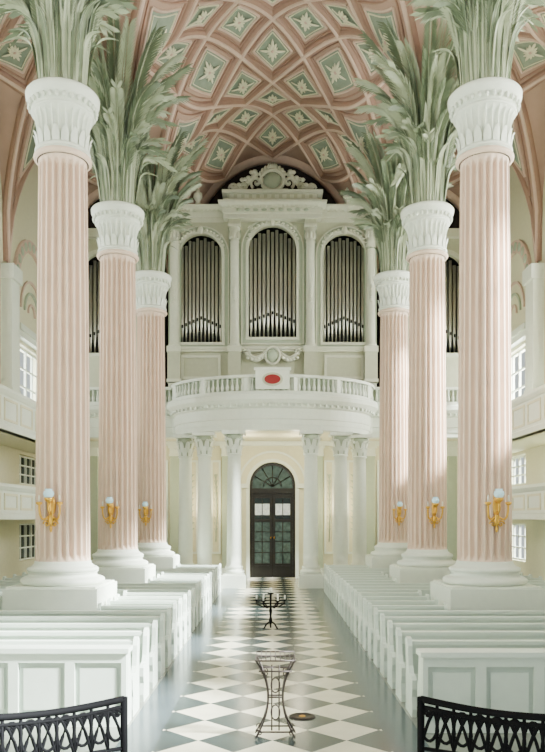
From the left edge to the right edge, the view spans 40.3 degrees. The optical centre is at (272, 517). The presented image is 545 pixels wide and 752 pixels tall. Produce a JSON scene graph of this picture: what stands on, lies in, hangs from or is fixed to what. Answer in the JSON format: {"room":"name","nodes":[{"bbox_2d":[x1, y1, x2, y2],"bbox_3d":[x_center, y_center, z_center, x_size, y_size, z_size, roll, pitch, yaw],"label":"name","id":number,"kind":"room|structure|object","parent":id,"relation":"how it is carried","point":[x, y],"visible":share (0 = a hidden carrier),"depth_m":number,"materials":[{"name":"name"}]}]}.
{"room":"church","nodes":[
{"label":"church","id":0,"kind":"room"},
{"bbox_2d":[0,163,37,579],"bbox_3d":[-11.250,-7.500,20.750,0.500,21.000,32.900,0,0,0],"label":"wall","id":1,"kind":"structure","parent":0,"point":[26,216],"depth_m":32.13,"materials":[{"name":"beige paint"}]},
{"bbox_2d":[0,384,35,519],"bbox_3d":[-9.895,-0.675,19.650,2.150,7.350,29.300,0,0,0],"label":"gallery","id":2,"kind":"object","parent":1,"relation":"attached to","point":[17,411],"visible":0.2,"depth_m":26.22,"materials":[{"name":"white paint"}]},
{"bbox_2d":[0,240,36,393],"bbox_3d":[-10.720,-8.675,20.700,0.540,7.650,32.700,0,0,0],"label":"trim","id":3,"kind":"structure","parent":1,"relation":"attached to","point":[13,330],"depth_m":30.34,"materials":[{"name":"white paint"}]},
{"bbox_2d":[19,347,35,560],"bbox_3d":[-11.270,-4.940,20.750,0.140,13.680,29.630,0,0,0],"label":"window","id":4,"kind":"structure","parent":1,"relation":"in","point":[27,466],"depth_m":33.95,"materials":[{"name":"white paint"}]},
{"bbox_2d":[0,0,544,273],"bbox_3d":[0.000,-14.446,20.976,22.492,8.166,32.952,0,0,0],"label":"ceiling","id":5,"kind":"structure","parent":0,"point":[269,81],"depth_m":29.24,"materials":[{"name":"pink paint"}]},
{"bbox_2d":[4,577,540,751],"bbox_3d":[0.000,3.100,17.300,22.800,0.200,40.600,0,0,0],"label":"floor","id":6,"kind":"structure","parent":0,"point":[211,696],"depth_m":12.61,"materials":[{"name":"tile"}]},
{"bbox_2d":[0,696,127,751],"bbox_3d":[-2.300,2.459,7.600,1.690,1.083,0.077,0,0,-30],"label":"iron railing","id":7,"kind":"object","parent":6,"relation":"on","point":[121,711],"visible":1,"depth_m":7.70,"materials":[{"name":"black metal"}]},
{"bbox_2d":[0,645,132,726],"bbox_3d":[-5.350,2.435,10.840,6.580,1.130,0.460,0,0,0],"label":"pew","id":8,"kind":"object","parent":6,"relation":"on","point":[32,677],"visible":0.73,"depth_m":10.68,"materials":[{"name":"paint"}]},
{"bbox_2d":[0,636,139,716],"bbox_3d":[-5.350,2.430,11.530,6.500,1.140,0.760,0,0,0],"label":"pew","id":9,"kind":"object","parent":6,"relation":"on","point":[134,654],"visible":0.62,"depth_m":11.55,"materials":[{"name":"paint"}]},
{"bbox_2d":[0,0,140,609],"bbox_3d":[-4.955,-6.374,17.506,4.881,18.748,4.586,0,0,-16],"label":"column","id":10,"kind":"structure","parent":6,"relation":"on","point":[64,110],"depth_m":17.03,"materials":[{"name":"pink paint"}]},
{"bbox_2d":[36,489,62,531],"bbox_3d":[-5.032,-0.164,16.775,0.574,0.984,0.366,0,0,22],"label":"wall sconce","id":11,"kind":"object","parent":10,"relation":"attached to","point":[48,493],"visible":1,"depth_m":16.77,"materials":[{"name":"metal"}]},
{"bbox_2d":[0,628,148,701],"bbox_3d":[-5.350,2.430,12.460,6.500,1.140,0.760,0,0,0],"label":"pew","id":12,"kind":"object","parent":6,"relation":"on","point":[4,635],"visible":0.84,"depth_m":12.48,"materials":[{"name":"paint"}]},
{"bbox_2d":[0,620,157,688],"bbox_3d":[-5.350,2.430,13.390,6.500,1.140,0.760,0,0,0],"label":"pew","id":13,"kind":"object","parent":6,"relation":"on","point":[153,627],"visible":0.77,"depth_m":13.41,"materials":[{"name":"paint"}]},
{"bbox_2d":[0,613,164,676],"bbox_3d":[-5.350,2.430,14.320,6.500,1.140,0.760,0,0,0],"label":"pew","id":14,"kind":"object","parent":6,"relation":"on","point":[3,619],"visible":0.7,"depth_m":14.34,"materials":[{"name":"paint"}]},
{"bbox_2d":[0,608,171,666],"bbox_3d":[-5.350,2.430,15.250,6.500,1.140,0.760,0,0,0],"label":"pew","id":15,"kind":"object","parent":6,"relation":"on","point":[168,613],"visible":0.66,"depth_m":15.27,"materials":[{"name":"paint"}]},
{"bbox_2d":[0,598,181,650],"bbox_3d":[-5.350,2.430,17.110,6.500,1.140,0.760,0,0,0],"label":"pew","id":16,"kind":"object","parent":6,"relation":"on","point":[110,601],"visible":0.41,"depth_m":17.13,"materials":[{"name":"paint"}]},
{"bbox_2d":[0,594,186,643],"bbox_3d":[-5.350,2.430,18.040,6.500,1.140,0.760,0,0,0],"label":"pew","id":17,"kind":"object","parent":6,"relation":"on","point":[118,597],"visible":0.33,"depth_m":18.06,"materials":[{"name":"paint"}]},
{"bbox_2d":[0,590,190,637],"bbox_3d":[-5.350,2.430,18.970,6.500,1.140,0.760,0,0,0],"label":"pew","id":18,"kind":"object","parent":6,"relation":"on","point":[125,593],"visible":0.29,"depth_m":18.99,"materials":[{"name":"paint"}]},
{"bbox_2d":[0,587,194,631],"bbox_3d":[-5.350,2.430,19.900,6.500,1.140,0.760,0,0,0],"label":"pew","id":19,"kind":"object","parent":6,"relation":"on","point":[119,591],"visible":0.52,"depth_m":19.92,"materials":[{"name":"paint"}]},
{"bbox_2d":[0,584,197,626],"bbox_3d":[-5.350,2.430,20.830,6.500,1.140,0.760,0,0,0],"label":"pew","id":20,"kind":"object","parent":6,"relation":"on","point":[196,585],"visible":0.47,"depth_m":20.85,"materials":[{"name":"paint"}]},
{"bbox_2d":[0,581,201,621],"bbox_3d":[-5.350,2.430,21.760,6.500,1.140,0.760,0,0,0],"label":"pew","id":21,"kind":"object","parent":6,"relation":"on","point":[200,582],"visible":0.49,"depth_m":21.78,"materials":[{"name":"paint"}]},
{"bbox_2d":[0,578,203,617],"bbox_3d":[-5.350,2.430,22.690,6.500,1.140,0.760,0,0,0],"label":"pew","id":22,"kind":"object","parent":6,"relation":"on","point":[149,579],"visible":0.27,"depth_m":22.71,"materials":[{"name":"paint"}]},
{"bbox_2d":[2,576,206,613],"bbox_3d":[-5.350,2.430,23.620,6.500,1.140,0.760,0,0,0],"label":"pew","id":23,"kind":"object","parent":6,"relation":"on","point":[4,577],"visible":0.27,"depth_m":23.64,"materials":[{"name":"paint"}]},
{"bbox_2d":[12,574,209,609],"bbox_3d":[-5.350,2.430,24.550,6.500,1.140,0.760,0,0,0],"label":"pew","id":24,"kind":"object","parent":6,"relation":"on","point":[14,575],"visible":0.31,"depth_m":24.57,"materials":[{"name":"paint"}]},
{"bbox_2d":[22,572,211,606],"bbox_3d":[-5.350,2.430,25.480,6.500,1.140,0.760,0,0,0],"label":"pew","id":25,"kind":"object","parent":6,"relation":"on","point":[23,573],"visible":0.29,"depth_m":25.50,"materials":[{"name":"paint"}]},
{"bbox_2d":[97,603,176,658],"bbox_3d":[-5.350,2.430,16.180,6.500,1.140,0.760,0,0,0],"label":"pew","id":26,"kind":"object","parent":6,"relation":"on","point":[100,606],"visible":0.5,"depth_m":16.20,"materials":[{"name":"paint"}]},
{"bbox_2d":[88,13,193,582],"bbox_3d":[-4.985,-6.374,23.994,4.881,18.748,4.586,0,0,-16],"label":"column","id":27,"kind":"structure","parent":6,"relation":"on","point":[120,133],"depth_m":23.48,"materials":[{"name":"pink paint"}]},
{"bbox_2d":[100,497,118,527],"bbox_3d":[-5.092,-0.164,23.275,0.574,0.984,0.366,0,0,22],"label":"wall sconce","id":28,"kind":"object","parent":27,"relation":"attached to","point":[109,501],"visible":1,"depth_m":23.27,"materials":[{"name":"metal"}]},
{"bbox_2d":[90,128,208,567],"bbox_3d":[-5.015,-6.374,30.506,4.881,18.748,4.586,0,0,-16],"label":"column","id":29,"kind":"structure","parent":6,"relation":"on","point":[160,202],"depth_m":30.00,"materials":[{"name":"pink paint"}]},
{"bbox_2d":[138,502,152,525],"bbox_3d":[-5.092,-0.164,29.775,0.574,0.984,0.366,0,0,22],"label":"wall sconce","id":30,"kind":"object","parent":29,"relation":"attached to","point":[145,518],"visible":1,"depth_m":29.77,"materials":[{"name":"metal"}]},
{"bbox_2d":[173,434,195,564],"bbox_3d":[-3.950,-0.380,33.700,1.040,6.760,1.040,0,0,0],"label":"column","id":31,"kind":"structure","parent":6,"relation":"on","point":[185,443],"depth_m":33.42,"materials":[{"name":"white paint"}]},
{"bbox_2d":[155,570,213,602],"bbox_3d":[-5.350,2.430,26.410,6.500,1.140,0.760,0,0,0],"label":"pew","id":32,"kind":"object","parent":6,"relation":"on","point":[156,573],"visible":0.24,"depth_m":26.43,"materials":[{"name":"paint"}]},
{"bbox_2d":[155,568,215,600],"bbox_3d":[-5.350,2.430,27.340,6.500,1.140,0.760,0,0,0],"label":"pew","id":33,"kind":"object","parent":6,"relation":"on","point":[214,568],"visible":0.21,"depth_m":27.36,"materials":[{"name":"paint"}]},
{"bbox_2d":[155,567,217,597],"bbox_3d":[-5.350,2.430,28.270,6.500,1.140,0.760,0,0,0],"label":"pew","id":34,"kind":"object","parent":6,"relation":"on","point":[216,567],"visible":0.19,"depth_m":28.29,"materials":[{"name":"paint"}]},
{"bbox_2d":[175,565,218,594],"bbox_3d":[-5.350,2.430,29.200,6.500,1.140,0.760,0,0,0],"label":"pew","id":35,"kind":"object","parent":6,"relation":"on","point":[177,566],"visible":0.12,"depth_m":29.22,"materials":[{"name":"paint"}]},
{"bbox_2d":[178,564,220,592],"bbox_3d":[-5.350,2.430,30.130,6.500,1.140,0.760,0,0,0],"label":"pew","id":36,"kind":"object","parent":6,"relation":"on","point":[179,564],"visible":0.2,"depth_m":30.10,"materials":[{"name":"paint"}]},
{"bbox_2d":[192,432,216,564],"bbox_3d":[-3.000,-0.380,32.750,1.040,6.760,1.040,0,0,0],"label":"column","id":37,"kind":"structure","parent":6,"relation":"on","point":[204,441],"depth_m":32.47,"materials":[{"name":"white paint"}]},
{"bbox_2d":[221,430,246,587],"bbox_3d":[-1.660,-0.380,32.120,1.040,6.760,1.040,0,0,0],"label":"column","id":38,"kind":"structure","parent":6,"relation":"on","point":[234,576],"depth_m":31.83,"materials":[{"name":"white paint"}]},
{"bbox_2d":[89,367,457,440],"bbox_3d":[-0.064,-5.070,34.230,22.012,2.580,5.940,0,0,0],"label":"gallery","id":39,"kind":"object","parent":38,"relation":"on","point":[271,403],"visible":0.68,"depth_m":32.09,"materials":[{"name":"white paint"}]},
{"bbox_2d":[88,162,459,386],"bbox_3d":[0.000,-10.555,36.130,21.800,12.990,2.140,0,0,0],"label":"pipe organ","id":40,"kind":"object","parent":39,"relation":"on","point":[272,275],"visible":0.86,"depth_m":35.80,"materials":[{"name":"paint"}]},
{"bbox_2d":[254,588,286,628],"bbox_3d":[-0.050,2.436,20.000,0.900,1.111,0.791,0,0,0],"label":"candelabra","id":41,"kind":"object","parent":6,"relation":"on","point":[277,601],"visible":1,"depth_m":19.97,"materials":[{"name":"metal"}]},
{"bbox_2d":[255,651,295,738],"bbox_3d":[0.040,2.423,10.200,0.564,1.128,0.383,0,0,0],"label":"lectern","id":42,"kind":"object","parent":6,"relation":"on","point":[263,671],"visible":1,"depth_m":10.12,"materials":[{"name":"brown wrought iron"}]},
{"bbox_2d":[289,712,315,719],"bbox_3d":[0.450,2.988,11.200,0.400,0.024,0.400,0,0,0],"label":"drain cover","id":43,"kind":"object","parent":6,"relation":"on","point":[296,716],"visible":1,"depth_m":11.17,"materials":[{"name":"brown metal"}]},
{"bbox_2d":[298,430,323,587],"bbox_3d":[1.660,-0.380,32.120,1.040,6.760,1.040,0,0,0],"label":"column","id":44,"kind":"structure","parent":6,"relation":"on","point":[310,576],"depth_m":31.83,"materials":[{"name":"white paint"}]},
{"bbox_2d":[328,432,352,564],"bbox_3d":[3.000,-0.380,32.750,1.040,6.760,1.040,0,0,0],"label":"column","id":45,"kind":"structure","parent":6,"relation":"on","point":[340,441],"depth_m":32.47,"materials":[{"name":"white paint"}]},
{"bbox_2d":[324,564,366,592],"bbox_3d":[5.350,2.430,30.130,6.500,1.140,0.760,0,0,0],"label":"pew","id":46,"kind":"object","parent":6,"relation":"on","point":[324,564],"visible":0.17,"depth_m":30.10,"materials":[{"name":"paint"}]},
{"bbox_2d":[325,565,369,594],"bbox_3d":[5.350,2.430,29.200,6.500,1.140,0.760,0,0,0],"label":"pew","id":47,"kind":"object","parent":6,"relation":"on","point":[326,566],"visible":0.09,"depth_m":29.22,"materials":[{"name":"paint"}]},
{"bbox_2d":[327,567,389,597],"bbox_3d":[5.350,2.430,28.270,6.500,1.140,0.760,0,0,0],"label":"pew","id":48,"kind":"object","parent":6,"relation":"on","point":[327,567],"visible":0.19,"depth_m":28.29,"materials":[{"name":"paint"}]},
{"bbox_2d":[329,568,389,600],"bbox_3d":[5.350,2.430,27.340,6.500,1.140,0.760,0,0,0],"label":"pew","id":49,"kind":"object","parent":6,"relation":"on","point":[329,568],"visible":0.17,"depth_m":27.36,"materials":[{"name":"paint"}]},
{"bbox_2d":[349,434,371,564],"bbox_3d":[3.950,-0.380,33.700,1.040,6.760,1.040,0,0,0],"label":"column","id":50,"kind":"structure","parent":6,"relation":"on","point":[359,443],"depth_m":33.42,"materials":[{"name":"white paint"}]},
{"bbox_2d":[331,570,389,602],"bbox_3d":[5.350,2.430,26.410,6.500,1.140,0.760,0,0,0],"label":"pew","id":51,"kind":"object","parent":6,"relation":"on","point":[388,573],"visible":0.17,"depth_m":26.43,"materials":[{"name":"paint"}]},
{"bbox_2d":[354,590,421,637],"bbox_3d":[5.350,2.430,18.970,6.500,1.140,0.760,0,0,0],"label":"pew","id":52,"kind":"object","parent":6,"relation":"on","point":[419,593],"visible":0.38,"depth_m":18.99,"materials":[{"name":"paint"}]},
{"bbox_2d":[350,587,429,631],"bbox_3d":[5.350,2.430,19.900,6.500,1.140,0.760,0,0,0],"label":"pew","id":53,"kind":"object","parent":6,"relation":"on","point":[424,591],"visible":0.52,"depth_m":19.92,"materials":[{"name":"paint"}]},
{"bbox_2d":[358,594,429,643],"bbox_3d":[5.350,2.430,18.040,6.500,1.140,0.760,0,0,0],"label":"pew","id":54,"kind":"object","parent":6,"relation":"on","point":[360,597],"visible":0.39,"depth_m":18.06,"materials":[{"name":"paint"}]},
{"bbox_2d":[339,130,452,567],"bbox_3d":[4.994,-6.374,30.485,4.586,18.748,4.881,0,0,-16],"label":"column","id":55,"kind":"structure","parent":6,"relation":"on","point":[385,207],"depth_m":30.00,"materials":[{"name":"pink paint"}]},
{"bbox_2d":[392,502,406,525],"bbox_3d":[5.108,-0.164,29.775,0.574,0.984,0.366,0,0,22],"label":"wall sconce","id":56,"kind":"object","parent":55,"relation":"attached to","point":[399,518],"visible":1,"depth_m":29.77,"materials":[{"name":"metal"}]},
{"bbox_2d":[363,598,437,650],"bbox_3d":[5.350,2.430,17.110,6.500,1.140,0.760,0,0,0],"label":"pew","id":57,"kind":"object","parent":6,"relation":"on","point":[434,601],"visible":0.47,"depth_m":17.13,"materials":[{"name":"paint"}]},
{"bbox_2d":[352,6,458,582],"bbox_3d":[5.006,-6.374,24.015,4.586,18.748,4.881,0,0,-16],"label":"column","id":58,"kind":"structure","parent":6,"relation":"on","point":[426,134],"depth_m":23.50,"materials":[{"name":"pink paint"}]},
{"bbox_2d":[426,497,444,527],"bbox_3d":[5.108,-0.164,23.275,0.574,0.984,0.366,0,0,22],"label":"wall sconce","id":59,"kind":"object","parent":58,"relation":"attached to","point":[435,501],"visible":1,"depth_m":23.27,"materials":[{"name":"metal"}]},
{"bbox_2d":[368,603,447,658],"bbox_3d":[5.350,2.430,16.180,6.500,1.140,0.760,0,0,0],"label":"pew","id":60,"kind":"object","parent":6,"relation":"on","point":[443,606],"visible":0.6,"depth_m":16.20,"materials":[{"name":"paint"}]},
{"bbox_2d":[333,572,522,606],"bbox_3d":[5.350,2.430,25.480,6.500,1.140,0.760,0,0,0],"label":"pew","id":61,"kind":"object","parent":6,"relation":"on","point":[334,573],"visible":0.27,"depth_m":25.50,"materials":[{"name":"paint"}]},
{"bbox_2d":[335,574,532,609],"bbox_3d":[5.350,2.430,24.550,6.500,1.140,0.760,0,0,0],"label":"pew","id":62,"kind":"object","parent":6,"relation":"on","point":[336,575],"visible":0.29,"depth_m":24.57,"materials":[{"name":"paint"}]},
{"bbox_2d":[338,576,542,613],"bbox_3d":[5.350,2.430,23.620,6.500,1.140,0.760,0,0,0],"label":"pew","id":63,"kind":"object","parent":6,"relation":"on","point":[339,577],"visible":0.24,"depth_m":23.64,"materials":[{"name":"paint"}]},
{"bbox_2d":[341,578,544,617],"bbox_3d":[5.350,2.430,22.690,6.500,1.140,0.760,0,0,0],"label":"pew","id":64,"kind":"object","parent":6,"relation":"on","point":[395,579],"visible":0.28,"depth_m":22.71,"materials":[{"name":"paint"}]},
{"bbox_2d":[343,581,544,621],"bbox_3d":[5.350,2.430,21.760,6.500,1.140,0.760,0,0,0],"label":"pew","id":65,"kind":"object","parent":6,"relation":"on","point":[344,582],"visible":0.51,"depth_m":21.78,"materials":[{"name":"paint"}]},
{"bbox_2d":[347,584,544,626],"bbox_3d":[5.350,2.430,20.830,6.500,1.140,0.760,0,0,0],"label":"pew","id":66,"kind":"object","parent":6,"relation":"on","point":[348,585],"visible":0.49,"depth_m":20.85,"materials":[{"name":"paint"}]},
{"bbox_2d":[373,608,544,666],"bbox_3d":[5.350,2.430,15.250,6.500,1.140,0.760,0,0,0],"label":"pew","id":67,"kind":"object","parent":6,"relation":"on","point":[376,613],"visible":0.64,"depth_m":15.27,"materials":[{"name":"paint"}]},
{"bbox_2d":[380,613,544,676],"bbox_3d":[5.350,2.430,14.320,6.500,1.140,0.760,0,0,0],"label":"pew","id":68,"kind":"object","parent":6,"relation":"on","point":[383,619],"visible":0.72,"depth_m":14.34,"materials":[{"name":"paint"}]},
{"bbox_2d":[387,620,544,688],"bbox_3d":[5.350,2.430,13.390,6.500,1.140,0.760,0,0,0],"label":"pew","id":69,"kind":"object","parent":6,"relation":"on","point":[391,627],"visible":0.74,"depth_m":13.41,"materials":[{"name":"paint"}]},
{"bbox_2d":[396,628,544,701],"bbox_3d":[5.350,2.430,12.460,6.500,1.140,0.760,0,0,0],"label":"pew","id":70,"kind":"object","parent":6,"relation":"on","point":[400,635],"visible":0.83,"depth_m":12.48,"materials":[{"name":"paint"}]},
{"bbox_2d":[400,0,544,609],"bbox_3d":[4.994,-6.374,17.485,4.586,18.748,4.881,0,0,-16],"label":"column","id":71,"kind":"structure","parent":6,"relation":"on","point":[485,104],"depth_m":17.02,"materials":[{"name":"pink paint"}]},
{"bbox_2d":[485,489,511,531],"bbox_3d":[5.108,-0.164,16.775,0.574,0.984,0.366,0,0,22],"label":"wall sconce","id":72,"kind":"object","parent":71,"relation":"attached to","point":[498,494],"visible":1,"depth_m":16.77,"materials":[{"name":"metal"}]},
{"bbox_2d":[405,636,544,716],"bbox_3d":[5.350,2.430,11.530,6.500,1.140,0.760,0,0,0],"label":"pew","id":73,"kind":"object","parent":6,"relation":"on","point":[412,659],"visible":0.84,"depth_m":11.55,"materials":[{"name":"paint"}]},
{"bbox_2d":[416,648,544,732],"bbox_3d":[5.350,2.435,10.540,6.580,1.130,0.460,0,0,0],"label":"pew","id":74,"kind":"object","parent":6,"relation":"on","point":[507,679],"visible":0.66,"depth_m":10.38,"materials":[{"name":"paint"}]},
{"bbox_2d":[417,696,544,751],"bbox_3d":[2.300,2.459,7.600,1.690,1.083,0.077,0,0,30],"label":"iron railing","id":75,"kind":"object","parent":6,"relation":"on","point":[479,719],"visible":1,"depth_m":7.71,"materials":[{"name":"black metal"}]},
{"bbox_2d":[88,164,459,576],"bbox_3d":[0.000,-8.000,37.600,22.400,22.000,0.600,0,0,0],"label":"wall","id":76,"kind":"structure","parent":0,"point":[248,452],"depth_m":37.30,"materials":[{"name":"beige paint"}]},
{"bbox_2d":[250,463,294,576],"bbox_3d":[0.000,0.100,37.595,2.300,5.800,0.250,0,0,0],"label":"door","id":77,"kind":"structure","parent":76,"relation":"in","point":[269,478],"depth_m":37.58,"materials":[{"name":"brown wood"}]},
{"bbox_2d":[241,451,303,577],"bbox_3d":[0.000,-0.185,37.170,3.440,6.370,0.260,0,0,0],"label":"trim","id":78,"kind":"structure","parent":76,"relation":"attached to","point":[261,458],"depth_m":37.20,"materials":[{"name":"white paint"}]},
{"bbox_2d":[90,441,457,574],"bbox_3d":[0.000,-0.420,37.175,21.800,6.840,0.250,0,0,0],"label":"trim","id":79,"kind":"structure","parent":76,"relation":"attached to","point":[451,446],"depth_m":37.16,"materials":[{"name":"white paint"}]},
{"bbox_2d":[509,165,544,579],"bbox_3d":[11.250,-7.500,20.750,0.500,21.000,32.900,0,0,0],"label":"wall","id":80,"kind":"structure","parent":0,"point":[520,222],"depth_m":32.26,"materials":[{"name":"beige paint"}]},
{"bbox_2d":[511,347,525,560],"bbox_3d":[11.250,-4.940,20.750,0.100,13.680,29.630,0,0,0],"label":"window","id":81,"kind":"structure","parent":80,"relation":"in","point":[518,353],"depth_m":33.78,"materials":[{"name":"white paint"}]},
{"bbox_2d":[510,240,544,393],"bbox_3d":[10.720,-8.675,20.700,0.540,7.650,32.700,0,0,0],"label":"trim","id":82,"kind":"structure","parent":80,"relation":"attached to","point":[531,330],"depth_m":30.22,"materials":[{"name":"white paint"}]},
{"bbox_2d":[511,384,544,519],"bbox_3d":[9.895,-0.675,19.650,2.150,7.350,29.300,0,0,0],"label":"gallery","id":83,"kind":"object","parent":80,"relation":"attached to","point":[528,409],"visible":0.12,"depth_m":26.09,"materials":[{"name":"white paint"}]}
]}

